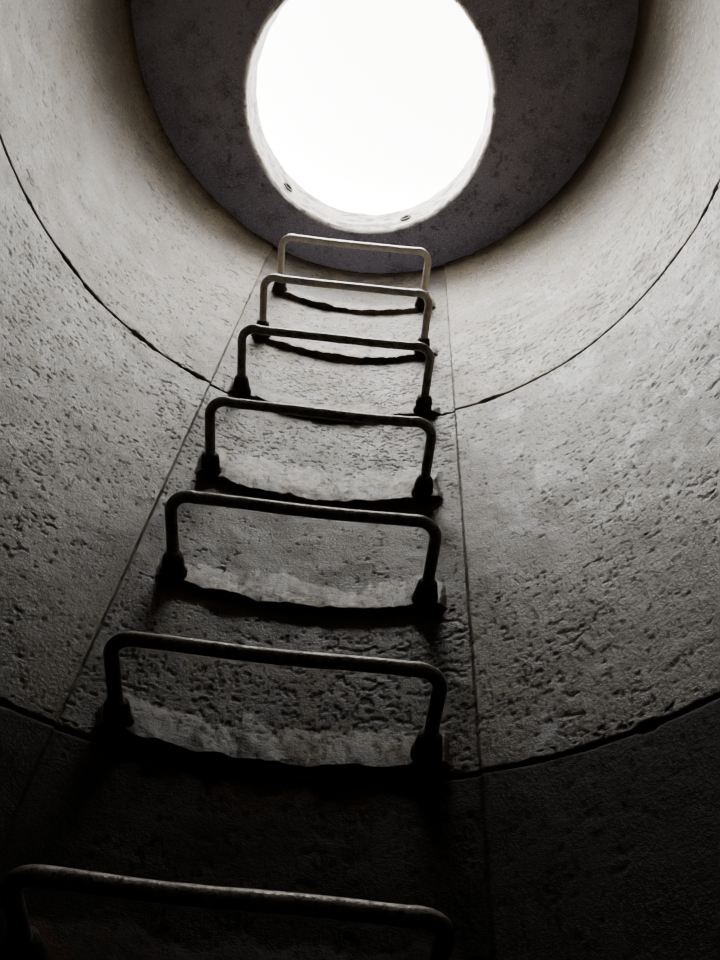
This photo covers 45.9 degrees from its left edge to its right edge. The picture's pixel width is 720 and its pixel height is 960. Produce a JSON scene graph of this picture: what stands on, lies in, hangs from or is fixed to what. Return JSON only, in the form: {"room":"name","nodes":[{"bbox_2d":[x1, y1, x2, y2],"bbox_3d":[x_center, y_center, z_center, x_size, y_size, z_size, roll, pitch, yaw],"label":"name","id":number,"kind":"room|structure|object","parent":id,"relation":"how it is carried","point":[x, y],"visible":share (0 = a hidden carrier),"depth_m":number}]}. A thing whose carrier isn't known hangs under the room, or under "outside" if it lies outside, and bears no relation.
{"room":"manhole shaft","nodes":[
{"label":"manhole shaft","id":0,"kind":"room"},
{"bbox_3d":[-0.178,0.960,-1.016,1.540,0.430,1.540,6,-56,0],"label":"ring","id":1,"kind":"object","parent":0,"visible":0},
{"bbox_3d":[-0.138,0.585,-0.448,1.540,0.935,1.540,6,-56,0],"label":"ring","id":2,"kind":"object","parent":1,"relation":"on","visible":0},
{"bbox_2d":[0,698,719,959],"bbox_3d":[-0.083,0.074,0.329,1.540,0.927,1.540,6,-56,0],"label":"ring","id":3,"kind":"object","parent":2,"relation":"on","point":[611,851],"visible":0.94,"depth_m":0.95},
{"bbox_2d":[0,864,455,959],"bbox_3d":[-0.125,0.439,0.806,0.443,0.044,0.179,6,-56,0],"label":"iron","id":4,"kind":"object","parent":3,"relation":"in","point":[24,941],"visible":1,"depth_m":0.76},
{"bbox_2d":[0,140,719,787],"bbox_3d":[-0.029,-0.438,1.105,1.540,0.936,1.540,6,-56,0],"label":"ring","id":5,"kind":"object","parent":3,"relation":"on","point":[575,508],"visible":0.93,"depth_m":1.33},
{"bbox_2d":[103,631,447,772],"bbox_3d":[-0.107,0.274,1.056,0.442,0.043,0.179,6,-56,0],"label":"iron","id":6,"kind":"object","parent":5,"relation":"attached to","point":[426,750],"visible":0.99,"depth_m":1.01},
{"bbox_2d":[160,490,441,612],"bbox_3d":[-0.090,0.109,1.307,0.443,0.043,0.179,6,-56,0],"label":"iron","id":7,"kind":"object","parent":5,"relation":"in","point":[173,569],"visible":1,"depth_m":1.26},
{"bbox_2d":[200,396,436,504],"bbox_3d":[-0.075,-0.055,1.555,0.443,0.043,0.179,6,-56,0],"label":"iron","id":8,"kind":"object","parent":5,"relation":"in","point":[422,489],"visible":1,"depth_m":1.51},
{"bbox_2d":[0,0,719,423],"bbox_3d":[0.027,-0.956,1.892,1.540,0.952,1.540,6,-56,0],"label":"ring","id":9,"kind":"object","parent":5,"relation":"on","point":[86,145],"visible":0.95,"depth_m":2.00},
{"bbox_2d":[232,324,434,418],"bbox_3d":[-0.055,-0.232,1.824,0.444,0.044,0.179,6,-56,0],"label":"iron","id":10,"kind":"object","parent":9,"relation":"attached to","point":[242,390],"visible":0.98,"depth_m":1.78},
{"bbox_2d":[256,274,432,358],"bbox_3d":[-0.037,-0.400,2.079,0.444,0.044,0.179,6,-56,0],"label":"iron","id":11,"kind":"object","parent":9,"relation":"in","point":[262,320],"visible":0.86,"depth_m":2.03},
{"bbox_2d":[272,234,430,311],"bbox_3d":[-0.019,-0.570,2.337,0.443,0.044,0.179,6,-56,0],"label":"iron","id":12,"kind":"object","parent":9,"relation":"attached to","point":[279,288],"visible":0.87,"depth_m":2.29},
{"bbox_2d":[131,0,638,273],"bbox_3d":[0.061,-1.272,2.372,1.600,0.201,1.600,34,-61,-17],"label":"roof slab","id":13,"kind":"structure","parent":9,"relation":"on","point":[556,69],"depth_m":2.42},
{"bbox_2d":[284,182,292,191],"bbox_3d":[-0.221,-0.899,2.608,0.007,0.036,0.036,-37,-66,25],"label":"socket","id":14,"kind":"object","parent":13,"relation":"attached to","point":[286,184],"visible":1,"depth_m":2.61},
{"bbox_2d":[400,215,410,220],"bbox_3d":[0.142,-0.813,2.639,0.036,0.036,0.007,-14,-59,13],"label":"socket","id":15,"kind":"object","parent":13,"relation":"attached to","point":[405,216],"visible":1,"depth_m":2.63}
]}

